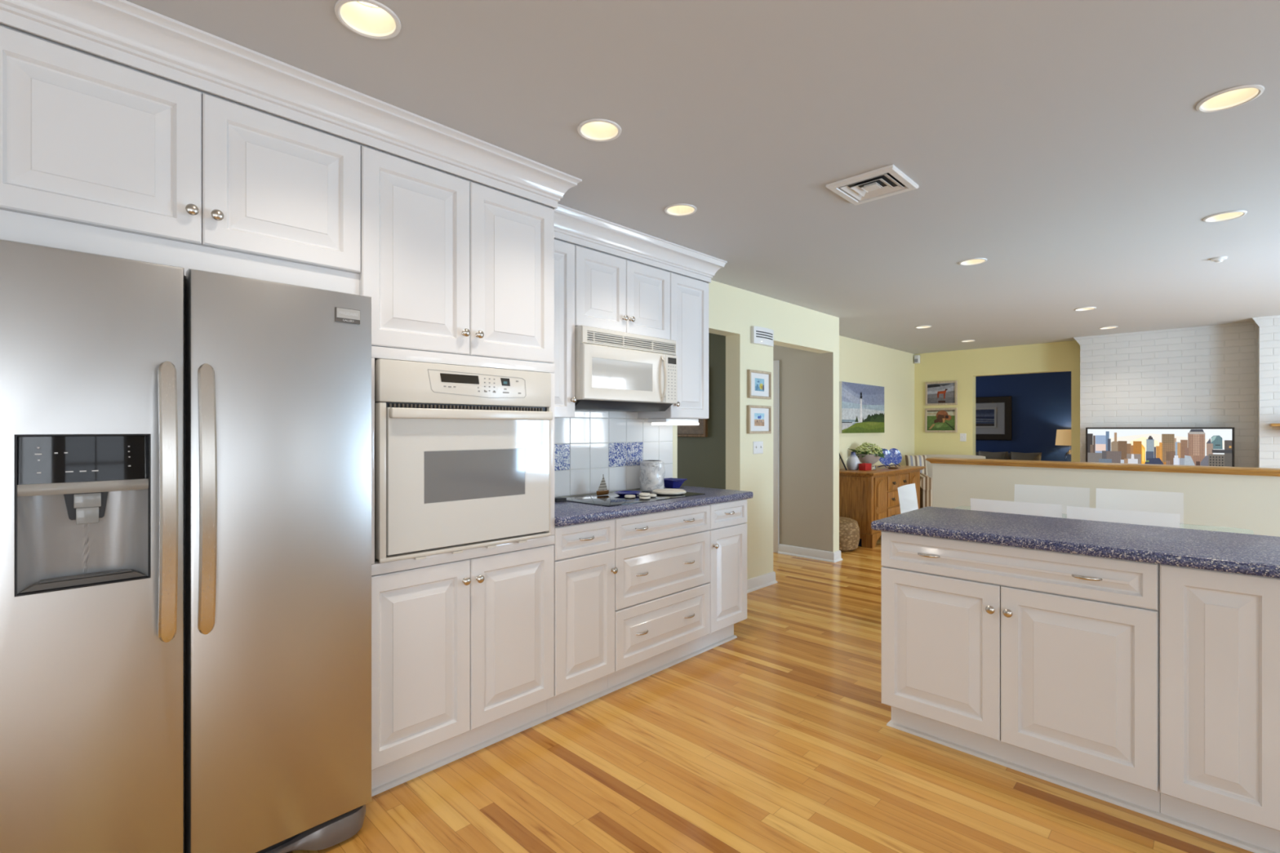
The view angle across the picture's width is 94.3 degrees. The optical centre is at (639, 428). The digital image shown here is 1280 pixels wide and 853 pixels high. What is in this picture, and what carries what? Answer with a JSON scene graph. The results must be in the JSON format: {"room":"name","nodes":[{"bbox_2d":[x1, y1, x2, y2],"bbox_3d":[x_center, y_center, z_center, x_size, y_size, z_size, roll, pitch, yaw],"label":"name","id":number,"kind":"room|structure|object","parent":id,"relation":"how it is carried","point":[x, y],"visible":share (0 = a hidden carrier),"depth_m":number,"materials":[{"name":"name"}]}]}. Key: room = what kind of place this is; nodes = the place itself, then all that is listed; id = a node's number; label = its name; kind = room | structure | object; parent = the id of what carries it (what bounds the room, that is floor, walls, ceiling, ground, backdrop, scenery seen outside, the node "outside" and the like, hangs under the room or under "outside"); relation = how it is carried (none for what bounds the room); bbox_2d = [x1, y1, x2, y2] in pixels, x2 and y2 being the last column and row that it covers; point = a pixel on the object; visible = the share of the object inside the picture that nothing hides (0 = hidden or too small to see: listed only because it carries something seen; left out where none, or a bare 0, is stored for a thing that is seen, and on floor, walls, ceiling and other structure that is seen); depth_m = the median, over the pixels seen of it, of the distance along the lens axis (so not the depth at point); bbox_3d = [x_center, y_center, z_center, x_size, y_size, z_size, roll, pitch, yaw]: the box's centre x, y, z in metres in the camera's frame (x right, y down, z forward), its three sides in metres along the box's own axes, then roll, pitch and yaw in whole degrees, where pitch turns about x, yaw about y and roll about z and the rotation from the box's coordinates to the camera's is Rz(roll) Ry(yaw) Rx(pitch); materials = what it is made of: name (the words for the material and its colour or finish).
{"room":"kitchen","nodes":[
{"label":"kitchen","id":0,"kind":"room"},
{"bbox_2d":[371,635,737,796],"bbox_3d":[-0.382,1.312,3.104,0.525,0.017,2.320,0,0,44],"label":"trim","id":1,"kind":"structure","parent":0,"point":[449,759],"depth_m":2.62,"materials":[{"name":"white paint"}]},
{"bbox_2d":[554,280,833,579],"bbox_3d":[-0.729,0.100,3.262,0.148,2.440,7.463,0,0,44],"label":"wall","id":2,"kind":"structure","parent":0,"point":[733,311],"depth_m":4.76,"materials":[{"name":"beige paint"}]},
{"bbox_2d":[0,23,360,294],"bbox_3d":[-1.556,-0.782,1.863,0.630,0.674,1.104,0,0,44],"label":"upper cabinet","id":3,"kind":"object","parent":2,"relation":"attached to","point":[99,155],"visible":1,"depth_m":1.68,"materials":[{"name":"white wood"}]},
{"bbox_2d":[0,0,727,283],"bbox_3d":[-0.695,-1.049,2.709,0.683,0.142,3.596,0,0,44],"label":"crown molding","id":4,"kind":"structure","parent":3,"relation":"attached to","point":[123,32],"depth_m":1.92,"materials":[{"name":"white wood"}]},
{"bbox_2d":[552,238,577,418],"bbox_3d":[-0.564,-0.588,3.102,0.326,1.062,0.371,0,0,44],"label":"upper cabinet","id":5,"kind":"object","parent":2,"relation":"attached to","point":[565,399],"visible":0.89,"depth_m":3.10,"materials":[{"name":"white wood"}]},
{"bbox_2d":[573,243,670,339],"bbox_3d":[-0.169,-0.833,3.508,0.326,0.574,0.761,0,0,44],"label":"upper cabinet","id":6,"kind":"object","parent":2,"relation":"attached to","point":[612,292],"visible":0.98,"depth_m":3.38,"materials":[{"name":"white wood"}]},
{"bbox_2d":[574,325,676,412],"bbox_3d":[-0.140,-0.327,3.481,0.383,0.434,0.758,0,0,44],"label":"microwave","id":7,"kind":"object","parent":6,"relation":"attached to","point":[615,371],"visible":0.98,"depth_m":3.33,"materials":[{"name":"white plastic"}]},
{"bbox_2d":[637,271,708,418],"bbox_3d":[0.233,-0.593,3.922,0.326,1.052,0.390,0,0,44],"label":"upper cabinet","id":8,"kind":"object","parent":2,"relation":"attached to","point":[689,296],"visible":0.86,"depth_m":3.83,"materials":[{"name":"white wood"}]},
{"bbox_2d":[648,418,699,425],"bbox_3d":[0.228,-0.045,3.926,0.175,0.042,0.330,0,0,44],"label":"light","id":9,"kind":"object","parent":8,"relation":"attached to","point":[654,421],"visible":0.99,"depth_m":3.84,"materials":[{"name":"white plastic"}]},
{"bbox_2d":[651,422,699,425],"bbox_3d":[0.235,-0.033,3.926,0.165,0.018,0.300,0,0,44],"label":"diffuser","id":10,"kind":"object","parent":9,"relation":"attached to","point":[652,423],"depth_m":3.84,"materials":[{"name":"white"}]},
{"bbox_2d":[752,441,763,453],"bbox_3d":[0.984,0.155,4.918,0.016,0.103,0.145,0,0,44],"label":"light switch","id":11,"kind":"object","parent":2,"relation":"attached to","point":[757,446],"visible":1,"depth_m":4.91,"materials":[{"name":"white plastic"}]},
{"bbox_2d":[746,369,771,399],"bbox_3d":[0.992,-0.365,4.918,0.028,0.228,0.324,0,0,44],"label":"picture frame","id":12,"kind":"object","parent":2,"relation":"attached to","point":[758,382],"visible":1,"depth_m":4.91,"materials":[{"name":"brown wood"}]},
{"bbox_2d":[755,377,764,391],"bbox_3d":[0.992,-0.365,4.918,0.002,0.104,0.140,0,0,44],"label":"print","id":13,"kind":"object","parent":12,"relation":"attached to","point":[759,382],"depth_m":4.92},
{"bbox_2d":[746,404,771,433],"bbox_3d":[0.990,-0.076,4.915,0.028,0.230,0.331,0,0,44],"label":"picture frame","id":14,"kind":"object","parent":2,"relation":"attached to","point":[758,417],"visible":1,"depth_m":4.91,"materials":[{"name":"brown wood"}]},
{"bbox_2d":[754,413,764,426],"bbox_3d":[0.990,-0.076,4.915,0.002,0.106,0.147,0,0,44],"label":"print","id":15,"kind":"object","parent":14,"relation":"attached to","point":[758,417],"depth_m":4.91},
{"bbox_2d":[751,325,773,346],"bbox_3d":[1.026,-0.767,4.939,0.046,0.139,0.299,0,0,44],"label":"door chime","id":16,"kind":"object","parent":2,"relation":"attached to","point":[763,336],"visible":1,"depth_m":4.89,"materials":[{"name":"white plastic"}]},
{"bbox_2d":[746,571,777,593],"bbox_3d":[0.677,1.271,4.667,0.126,0.098,1.318,0,0,44],"label":"baseboard","id":17,"kind":"structure","parent":2,"relation":"attached to","point":[758,582],"depth_m":4.93,"materials":[{"name":"white paint"}]},
{"bbox_2d":[677,333,725,488],"bbox_3d":[-0.871,0.100,4.750,2.130,2.440,2.600,0,0,44],"label":"wall","id":18,"kind":"structure","parent":0,"point":[701,460],"depth_m":4.93,"materials":[{"name":"grey paint"}]},
{"bbox_2d":[677,418,707,436],"bbox_3d":[0.266,-0.221,5.235,0.805,0.578,0.034,0,0,44],"label":"framed artwork","id":19,"kind":"object","parent":18,"relation":"attached to","point":[700,430],"visible":0.13,"depth_m":5.04,"materials":[{"name":"brown wood"}]},
{"bbox_2d":[125,0,1279,354],"bbox_3d":[2.454,-1.120,3.960,8.400,0.001,13.500,0,0,44],"label":"ceiling","id":20,"kind":"structure","parent":0,"point":[1065,146],"depth_m":2.23,"materials":[{"name":"grey paint"}]},
{"bbox_2d":[333,0,400,39],"bbox_3d":[-0.741,-1.192,1.619,0.166,0.157,0.166,0,0,44],"label":"recessed light","id":21,"kind":"object","parent":20,"relation":"in","point":[370,19],"visible":0.96,"depth_m":1.67,"materials":[{"name":"glass"}]},
{"bbox_2d":[577,118,621,142],"bbox_3d":[-0.152,-1.192,2.225,0.166,0.157,0.166,0,0,44],"label":"recessed light","id":22,"kind":"object","parent":20,"relation":"in","point":[597,130],"visible":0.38,"depth_m":2.28,"materials":[{"name":"white"}]},
{"bbox_2d":[664,203,697,216],"bbox_3d":[0.208,-1.192,3.033,0.166,0.157,0.166,0,0,44],"label":"recessed light","id":23,"kind":"object","parent":20,"relation":"in","point":[675,210],"visible":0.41,"depth_m":3.09,"materials":[{"name":"white"}]},
{"bbox_2d":[826,164,919,205],"bbox_3d":[1.068,-1.111,2.727,0.304,0.016,0.304,0,0,44],"label":"ceiling vent","id":24,"kind":"object","parent":20,"relation":"in","point":[889,180],"visible":1,"depth_m":2.71,"materials":[{"name":"white plastic"}]},
{"bbox_2d":[915,325,931,328],"bbox_3d":[3.110,-1.192,6.515,0.166,0.157,0.166,0,0,44],"label":"recessed light","id":25,"kind":"object","parent":20,"relation":"in","point":[919,326],"visible":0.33,"depth_m":6.55,"materials":[{"name":"white glass"}]},
{"bbox_2d":[960,339,975,342],"bbox_3d":[4.170,-1.192,7.549,0.166,0.157,0.166,0,0,44],"label":"recessed light","id":26,"kind":"object","parent":20,"relation":"in","point":[967,340],"visible":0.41,"depth_m":7.58,"materials":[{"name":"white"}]},
{"bbox_2d":[959,257,986,265],"bbox_3d":[2.227,-1.192,3.971,0.166,0.157,0.166,0,0,44],"label":"recessed light","id":27,"kind":"object","parent":20,"relation":"in","point":[973,261],"visible":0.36,"depth_m":4.01,"materials":[{"name":"white"}]},
{"bbox_2d":[1074,306,1096,311],"bbox_3d":[4.150,-1.192,5.533,0.166,0.157,0.166,0,0,44],"label":"recessed light","id":28,"kind":"object","parent":20,"relation":"in","point":[1085,308],"visible":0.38,"depth_m":5.56,"materials":[{"name":"white glass"}]},
{"bbox_2d":[1098,326,1117,328],"bbox_3d":[5.178,-1.192,6.562,0.166,0.157,0.166,0,0,44],"label":"recessed light","id":29,"kind":"object","parent":20,"relation":"in","point":[1105,327],"visible":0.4,"depth_m":6.59,"materials":[{"name":"white"}]},
{"bbox_2d":[1210,256,1227,262],"bbox_3d":[3.798,-1.105,3.894,0.080,0.030,0.080,0,0,44],"label":"smoke detector","id":30,"kind":"object","parent":20,"relation":"attached to","point":[1217,260],"visible":1,"depth_m":3.88,"materials":[{"name":"white plastic"}]},
{"bbox_2d":[1203,210,1247,222],"bbox_3d":[3.078,-1.192,3.124,0.166,0.157,0.166,0,0,44],"label":"recessed light","id":31,"kind":"object","parent":20,"relation":"in","point":[1227,215],"visible":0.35,"depth_m":3.15,"materials":[{"name":"white"}]},
{"bbox_2d":[1195,84,1264,112],"bbox_3d":[1.997,-1.192,2.012,0.166,0.157,0.166,0,0,44],"label":"recessed light","id":32,"kind":"object","parent":20,"relation":"in","point":[1233,97],"visible":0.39,"depth_m":2.05,"materials":[{"name":"white"}]},
{"bbox_2d":[288,536,1254,852],"bbox_3d":[2.454,1.345,3.960,8.400,0.050,13.500,0,0,44],"label":"floor","id":33,"kind":"structure","parent":0,"point":[775,736],"depth_m":2.25,"materials":[{"name":"brown wood"}]},
{"bbox_2d":[0,239,371,852],"bbox_3d":[-1.426,0.442,1.850,0.776,1.754,0.907,0,0,44],"label":"refrigerator","id":34,"kind":"object","parent":33,"relation":"on","point":[185,463],"visible":1,"depth_m":1.58,"materials":[{"name":"silver metal"}]},
{"bbox_2d":[359,142,554,789],"bbox_3d":[-0.878,0.100,2.561,0.630,2.438,0.839,0,0,44],"label":"tall cabinet","id":35,"kind":"object","parent":33,"relation":"on","point":[455,269],"visible":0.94,"depth_m":2.32,"materials":[{"name":"white wood"}]},
{"bbox_2d":[374,359,552,563],"bbox_3d":[-0.849,0.117,2.542,0.598,0.730,0.759,0,0,44],"label":"wall oven","id":36,"kind":"object","parent":35,"relation":"in","point":[463,453],"visible":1,"depth_m":2.30,"materials":[{"name":"white metal"}]},
{"bbox_2d":[546,519,617,714],"bbox_3d":[-0.454,0.880,2.997,0.630,0.878,0.375,0,0,44],"label":"base cabinet","id":37,"kind":"object","parent":33,"relation":"on","point":[584,569],"visible":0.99,"depth_m":2.79,"materials":[{"name":"white wood"}]},
{"bbox_2d":[554,485,753,526],"bbox_3d":[-0.041,0.418,3.416,0.620,0.043,1.548,0,0,44],"label":"countertop","id":38,"kind":"structure","parent":37,"relation":"on","point":[566,513],"depth_m":3.07,"materials":[{"name":"stone"}]},
{"bbox_2d":[554,497,566,502],"bbox_3d":[-0.533,0.386,3.136,0.065,0.020,0.315,0,0,44],"label":"spatula","id":39,"kind":"object","parent":38,"relation":"on","point":[556,499],"visible":0.37,"depth_m":3.22,"materials":[{"name":"black plastic"}]},
{"bbox_2d":[564,489,705,506],"bbox_3d":[-0.044,0.393,3.456,0.450,0.006,0.795,0,0,44],"label":"cooktop","id":40,"kind":"object","parent":38,"relation":"in","point":[612,499],"visible":0.71,"depth_m":3.30,"materials":[{"name":"black glass"}]},
{"bbox_2d":[596,475,608,495],"bbox_3d":[-0.220,0.330,3.505,0.032,0.122,0.100,0,0,44],"label":"sailboat figurine","id":41,"kind":"object","parent":40,"relation":"on","point":[602,486],"visible":1,"depth_m":3.50,"materials":[{"name":"brown wood"}]},
{"bbox_2d":[613,490,641,496],"bbox_3d":[-0.071,0.381,3.478,0.166,0.020,0.166,0,0,44],"label":"plate","id":42,"kind":"object","parent":40,"relation":"on","point":[622,493],"visible":0.78,"depth_m":3.52,"materials":[{"name":"blue ceramic"}]},
{"bbox_2d":[624,494,635,498],"bbox_3d":[-0.056,0.383,3.346,0.062,0.016,0.062,0,0,44],"label":"knob","id":43,"kind":"object","parent":40,"relation":"on","point":[627,496],"visible":1,"depth_m":3.32,"materials":[{"name":"white plastic"}]},
{"bbox_2d":[639,496,650,499],"bbox_3d":[0.027,0.383,3.292,0.062,0.016,0.062,0,0,44],"label":"coaster","id":44,"kind":"object","parent":40,"relation":"on","point":[640,497],"visible":0.96,"depth_m":3.27,"materials":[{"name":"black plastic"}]},
{"bbox_2d":[639,493,649,496],"bbox_3d":[0.026,0.366,3.298,0.062,0.016,0.062,0,0,44],"label":"coaster","id":45,"kind":"object","parent":44,"relation":"on","point":[640,494],"visible":1,"depth_m":3.27,"materials":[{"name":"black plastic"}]},
{"bbox_2d":[639,460,665,490],"bbox_3d":[0.077,0.297,3.829,0.167,0.185,0.168,0,0,44],"label":"canister","id":46,"kind":"object","parent":40,"relation":"on","point":[652,473],"visible":0.98,"depth_m":3.76,"materials":[{"name":"grey ceramic"}]},
{"bbox_2d":[648,493,656,497],"bbox_3d":[0.065,0.383,3.393,0.062,0.016,0.062,0,0,44],"label":"coaster","id":47,"kind":"object","parent":40,"relation":"on","point":[652,495],"visible":0.7,"depth_m":3.37,"materials":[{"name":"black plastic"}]},
{"bbox_2d":[652,488,686,495],"bbox_3d":[0.174,0.380,3.568,0.202,0.022,0.204,0,0,44],"label":"trivet","id":48,"kind":"object","parent":40,"relation":"on","point":[668,491],"visible":1,"depth_m":3.51,"materials":[{"name":"beige ceramic"}]},
{"bbox_2d":[663,477,687,488],"bbox_3d":[0.219,0.367,3.999,0.144,0.058,0.144,0,0,44],"label":"bowl","id":49,"kind":"object","parent":48,"relation":"on","point":[671,482],"visible":0.93,"depth_m":3.97,"materials":[{"name":"blue ceramic"}]},
{"bbox_2d":[607,504,710,688],"bbox_3d":[-0.059,0.880,3.409,0.621,0.878,0.765,0,0,44],"label":"base cabinet","id":50,"kind":"object","parent":33,"relation":"on","point":[662,559],"visible":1,"depth_m":3.18,"materials":[{"name":"white wood"}]},
{"bbox_2d":[702,498,746,648],"bbox_3d":[0.344,0.880,3.819,0.630,0.878,0.382,0,0,44],"label":"base cabinet","id":51,"kind":"object","parent":33,"relation":"on","point":[728,526],"visible":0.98,"depth_m":3.62,"materials":[{"name":"white wood"}]},
{"bbox_2d":[839,516,859,551],"bbox_3d":[2.169,1.150,6.537,0.470,0.339,0.470,0,0,44],"label":"pouf","id":52,"kind":"object","parent":33,"relation":"on","point":[849,530],"visible":0.35,"depth_m":6.33,"materials":[{"name":"wicker"}]},
{"bbox_2d":[839,464,925,548],"bbox_3d":[2.924,0.902,7.268,0.557,0.834,1.620,0,0,44],"label":"sideboard","id":53,"kind":"object","parent":33,"relation":"on","point":[865,497],"visible":0.55,"depth_m":6.74,"materials":[{"name":"brown wood"}]},
{"bbox_2d":[839,453,847,470],"bbox_3d":[2.358,0.367,6.948,0.124,0.233,0.100,0,0,19],"label":"photo frame","id":54,"kind":"object","parent":53,"relation":"on","point":[840,456],"visible":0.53,"depth_m":6.90,"materials":[{"name":"black plastic"}]},
{"bbox_2d":[846,451,860,470],"bbox_3d":[2.523,0.378,7.023,0.156,0.212,0.156,0,0,44],"label":"vase","id":55,"kind":"object","parent":53,"relation":"on","point":[853,461],"visible":0.98,"depth_m":6.97,"materials":[{"name":"white ceramic"}]},
{"bbox_2d":[858,462,871,471],"bbox_3d":[2.642,0.445,6.963,0.080,0.078,0.170,0,0,44],"label":"box","id":56,"kind":"object","parent":53,"relation":"on","point":[864,466],"visible":1,"depth_m":6.91,"materials":[{"name":"red"}]},
{"bbox_2d":[847,442,885,464],"bbox_3d":[2.823,0.324,7.266,0.442,0.321,0.464,0,0,44],"label":"flower bowl","id":57,"kind":"object","parent":53,"relation":"on","point":[867,457],"visible":0.99,"depth_m":7.18,"materials":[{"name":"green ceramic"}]},
{"bbox_2d":[877,448,892,467],"bbox_3d":[3.038,0.365,7.409,0.156,0.236,0.189,0,0,44],"label":"plate","id":58,"kind":"object","parent":53,"relation":"on","point":[887,460],"visible":0.71,"depth_m":7.41,"materials":[{"name":"blue ceramic"}]},
{"bbox_2d":[887,448,902,466],"bbox_3d":[3.234,0.365,7.582,0.156,0.236,0.189,0,0,44],"label":"plate","id":59,"kind":"object","parent":53,"relation":"on","point":[896,455],"visible":0.81,"depth_m":7.58,"materials":[{"name":"blue ceramic"}]},
{"bbox_2d":[897,483,918,513],"bbox_3d":[2.049,0.857,3.994,0.509,0.924,0.430,0,0,39],"label":"dining chair","id":60,"kind":"object","parent":33,"relation":"on","point":[908,500],"visible":0.2,"depth_m":4.17,"materials":[{"name":"white leather"}]},
{"bbox_2d":[917,454,986,508],"bbox_3d":[4.200,0.840,7.909,0.996,0.960,0.802,0,0,16],"label":"armchair","id":61,"kind":"object","parent":33,"relation":"on","point":[926,482],"visible":0.14,"depth_m":7.71,"materials":[{"name":"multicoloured fabric"}]},
{"bbox_2d":[904,454,928,475],"bbox_3d":[3.821,0.510,8.209,0.281,0.291,0.151,0,0,9],"label":"throw pillow","id":62,"kind":"object","parent":61,"relation":"on","point":[911,460],"visible":0.59,"depth_m":8.17,"materials":[{"name":"fabric"}]},
{"bbox_2d":[975,452,1010,459],"bbox_3d":[5.232,0.850,9.473,2.220,0.940,0.980,0,0,44],"label":"sofa","id":63,"kind":"object","parent":33,"relation":"on","point":[976,453],"visible":0.02,"depth_m":9.31,"materials":[{"name":"grey fabric"}]},
{"bbox_2d":[978,451,1008,459],"bbox_3d":[5.538,0.585,9.329,0.410,0.460,0.220,0,0,44],"label":"sofa cushion","id":64,"kind":"object","parent":63,"relation":"on","point":[994,455],"visible":0.23,"depth_m":9.27,"materials":[{"name":"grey fabric"}]},
{"bbox_2d":[1010,451,1041,460],"bbox_3d":[5.854,0.585,9.023,0.410,0.460,0.220,0,0,44],"label":"sofa cushion","id":65,"kind":"object","parent":63,"relation":"on","point":[1014,455],"visible":0.33,"depth_m":8.98,"materials":[{"name":"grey fabric"}]},
{"bbox_2d":[970,497,1062,517],"bbox_3d":[2.206,0.857,3.414,0.430,0.924,0.509,0,0,43],"label":"dining chair","id":66,"kind":"object","parent":33,"relation":"on","point":[979,504],"visible":0.09,"depth_m":3.22,"materials":[{"name":"white leather"}]},
{"bbox_2d":[880,530,1159,812],"bbox_3d":[1.595,0.881,2.497,0.917,0.876,0.666,0,0,44],"label":"base cabinet","id":67,"kind":"object","parent":33,"relation":"on","point":[1043,661],"visible":1,"depth_m":2.22,"materials":[{"name":"white wood"}]},
{"bbox_2d":[871,506,1279,578],"bbox_3d":[1.931,0.423,2.194,1.888,0.040,0.706,0,0,44],"label":"countertop","id":68,"kind":"structure","parent":67,"relation":"on","point":[1259,555],"depth_m":2.24,"materials":[{"name":"blue stone"}]},
{"bbox_2d":[886,720,1277,852],"bbox_3d":[1.940,1.312,2.215,1.805,0.017,0.560,0,0,44],"label":"trim","id":69,"kind":"structure","parent":67,"relation":"attached to","point":[1244,845],"depth_m":2.13,"materials":[{"name":"white paint"}]},
{"bbox_2d":[1013,484,1089,514],"bbox_3d":[2.675,0.857,3.919,0.430,0.924,0.509,0,0,42],"label":"dining chair","id":70,"kind":"object","parent":33,"relation":"on","point":[1066,496],"visible":0.14,"depth_m":4.09,"materials":[{"name":"white leather"}]},
{"bbox_2d":[952,506,1253,534],"bbox_3d":[2.579,0.945,3.525,1.505,0.750,1.010,0,0,44],"label":"dining table","id":71,"kind":"object","parent":33,"relation":"on","point":[968,508],"visible":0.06,"depth_m":3.39,"materials":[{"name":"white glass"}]},
{"bbox_2d":[1066,506,1179,528],"bbox_3d":[2.510,0.857,3.077,0.430,0.924,0.509,0,0,43],"label":"dining chair","id":72,"kind":"object","parent":33,"relation":"on","point":[1148,518],"visible":0.11,"depth_m":2.88,"materials":[{"name":"white leather"}]},
{"bbox_2d":[1095,488,1183,524],"bbox_3d":[3.036,0.857,3.631,0.430,0.924,0.509,0,0,42],"label":"dining chair","id":73,"kind":"object","parent":33,"relation":"on","point":[1165,502],"visible":0.11,"depth_m":3.80,"materials":[{"name":"white leather"}]},
{"bbox_2d":[1159,564,1279,852],"bbox_3d":[2.253,0.881,1.879,0.888,0.876,0.635,0,0,44],"label":"base cabinet","id":74,"kind":"object","parent":33,"relation":"on","point":[1220,631],"visible":0.94,"depth_m":1.86,"materials":[{"name":"white wood"}]},
{"bbox_3d":[5.695,1.045,6.564,1.220,0.550,0.488,0,0,44],"label":"media console","id":75,"kind":"object","parent":33,"relation":"on","visible":0},
{"bbox_2d":[1085,426,1234,466],"bbox_3d":[5.778,0.377,6.656,1.255,0.785,0.200,0,0,44],"label":"television","id":76,"kind":"object","parent":75,"relation":"on","point":[1202,446],"visible":0.56,"depth_m":6.61,"materials":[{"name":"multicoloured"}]},
{"bbox_3d":[6.398,0.982,8.815,0.340,0.675,0.340,0,0,44],"label":"side table","id":77,"kind":"object","parent":33,"relation":"on","visible":0},
{"bbox_2d":[1055,429,1071,461],"bbox_3d":[6.398,0.327,8.815,0.380,0.634,0.380,0,0,44],"label":"table lamp","id":78,"kind":"object","parent":77,"relation":"on","point":[1063,437],"visible":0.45,"depth_m":8.76,"materials":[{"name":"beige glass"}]},
{"bbox_2d":[773,344,832,551],"bbox_3d":[0.638,0.100,6.205,2.267,2.440,1.590,0,0,44],"label":"wall","id":79,"kind":"structure","parent":0,"point":[805,377],"depth_m":6.11,"materials":[{"name":"beige paint"}]},
{"bbox_2d":[773,360,778,552],"bbox_3d":[1.443,0.295,6.342,0.090,2.050,0.018,0,0,44],"label":"trim","id":80,"kind":"structure","parent":79,"relation":"attached to","point":[775,363],"depth_m":6.33,"materials":[{"name":"white paint"}]},
{"bbox_2d":[777,543,842,562],"bbox_3d":[1.753,1.271,6.140,0.636,0.098,0.182,0,0,44],"label":"baseboard","id":81,"kind":"structure","parent":79,"relation":"attached to","point":[822,555],"depth_m":6.04,"materials":[{"name":"white paint"}]},
{"bbox_2d":[832,315,839,551],"bbox_3d":[1.913,0.100,5.986,0.140,2.440,0.127,0,0,44],"label":"wall","id":82,"kind":"structure","parent":0,"point":[836,320],"depth_m":5.94,"materials":[{"name":"beige paint"}]},
{"bbox_2d":[839,335,914,469],"bbox_3d":[2.877,0.100,7.725,0.140,2.440,3.710,0,0,44],"label":"wall","id":83,"kind":"structure","parent":0,"point":[862,362],"depth_m":8.12,"materials":[{"name":"beige paint"}]},
{"bbox_2d":[839,381,884,433],"bbox_3d":[2.842,-0.257,7.560,0.038,0.618,1.265,0,0,44],"label":"picture","id":84,"kind":"object","parent":83,"relation":"attached to","point":[861,406],"visible":0.98,"depth_m":7.47,"materials":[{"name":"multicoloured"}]},
{"bbox_2d":[914,340,1079,462],"bbox_3d":[4.905,0.100,8.236,2.055,2.440,0.150,0,0,44],"label":"wall","id":85,"kind":"structure","parent":0,"point":[963,366],"depth_m":8.37,"materials":[{"name":"yellow paint"}]},
{"bbox_2d":[914,355,919,363],"bbox_3d":[4.126,-1.035,8.838,0.070,0.120,0.071,0,0,44],"label":"sensor","id":86,"kind":"object","parent":85,"relation":"attached to","point":[917,357],"visible":1,"depth_m":8.81,"materials":[{"name":"white plastic"}]},
{"bbox_2d":[924,408,957,432],"bbox_3d":[4.373,-0.125,8.629,0.435,0.350,0.028,0,0,44],"label":"picture frame","id":87,"kind":"object","parent":85,"relation":"attached to","point":[936,420],"visible":1,"depth_m":8.62,"materials":[{"name":"brown wood"}]},
{"bbox_2d":[924,380,957,405],"bbox_3d":[4.375,-0.516,8.627,0.430,0.344,0.028,0,0,44],"label":"picture frame","id":88,"kind":"object","parent":85,"relation":"attached to","point":[940,393],"visible":1,"depth_m":8.62,"materials":[{"name":"brown wood"}]},
{"bbox_2d":[927,382,955,403],"bbox_3d":[4.375,-0.516,8.627,0.374,0.288,0.002,0,0,44],"label":"print","id":89,"kind":"object","parent":88,"relation":"attached to","point":[937,393],"depth_m":8.62},
{"bbox_2d":[960,433,966,441],"bbox_3d":[4.587,0.121,8.429,0.080,0.114,0.016,0,0,44],"label":"light switch","id":90,"kind":"object","parent":85,"relation":"attached to","point":[962,436],"visible":1,"depth_m":8.43,"materials":[{"name":"white plastic"}]},
{"bbox_2d":[975,371,1071,461],"bbox_3d":[5.135,0.100,9.302,4.400,2.440,1.700,0,0,44],"label":"wall","id":91,"kind":"structure","parent":0,"point":[1042,402],"depth_m":9.32,"materials":[{"name":"blue paint"}]},
{"bbox_2d":[975,395,1012,439],"bbox_3d":[5.551,-0.170,9.916,1.140,0.710,0.040,0,0,44],"label":"framed artwork","id":92,"kind":"object","parent":91,"relation":"attached to","point":[993,415],"visible":0.39,"depth_m":9.69,"materials":[{"name":"black wood"}]},
{"bbox_2d":[975,409,994,426],"bbox_3d":[5.561,-0.181,9.916,0.635,0.273,0.002,0,0,44],"label":"print","id":93,"kind":"object","parent":92,"relation":"attached to","point":[983,417],"depth_m":9.79},
{"bbox_2d":[932,462,1279,536],"bbox_3d":[4.363,0.814,3.722,4.730,1.012,0.120,0,0,44],"label":"wall","id":94,"kind":"structure","parent":0,"point":[1249,502],"depth_m":4.29,"materials":[{"name":"beige paint"}]},
{"bbox_2d":[925,457,1279,476],"bbox_3d":[4.347,0.285,3.738,4.775,0.046,0.210,0,0,44],"label":"trim","id":95,"kind":"structure","parent":94,"relation":"on","point":[1042,464],"depth_m":4.42,"materials":[{"name":"brown wood"}]},
{"bbox_2d":[1074,315,1279,468],"bbox_3d":[6.856,0.100,5.880,4.162,2.440,0.810,0,0,44],"label":"brick wall","id":96,"kind":"structure","parent":0,"point":[1224,375],"depth_m":6.54,"materials":[{"name":"white brick"}]},
{"bbox_2d":[1269,423,1279,426],"bbox_3d":[6.851,-0.001,5.131,1.925,0.102,0.269,0,0,44],"label":"mantel shelf","id":97,"kind":"object","parent":96,"relation":"attached to","point":[1270,424],"visible":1,"depth_m":5.69,"materials":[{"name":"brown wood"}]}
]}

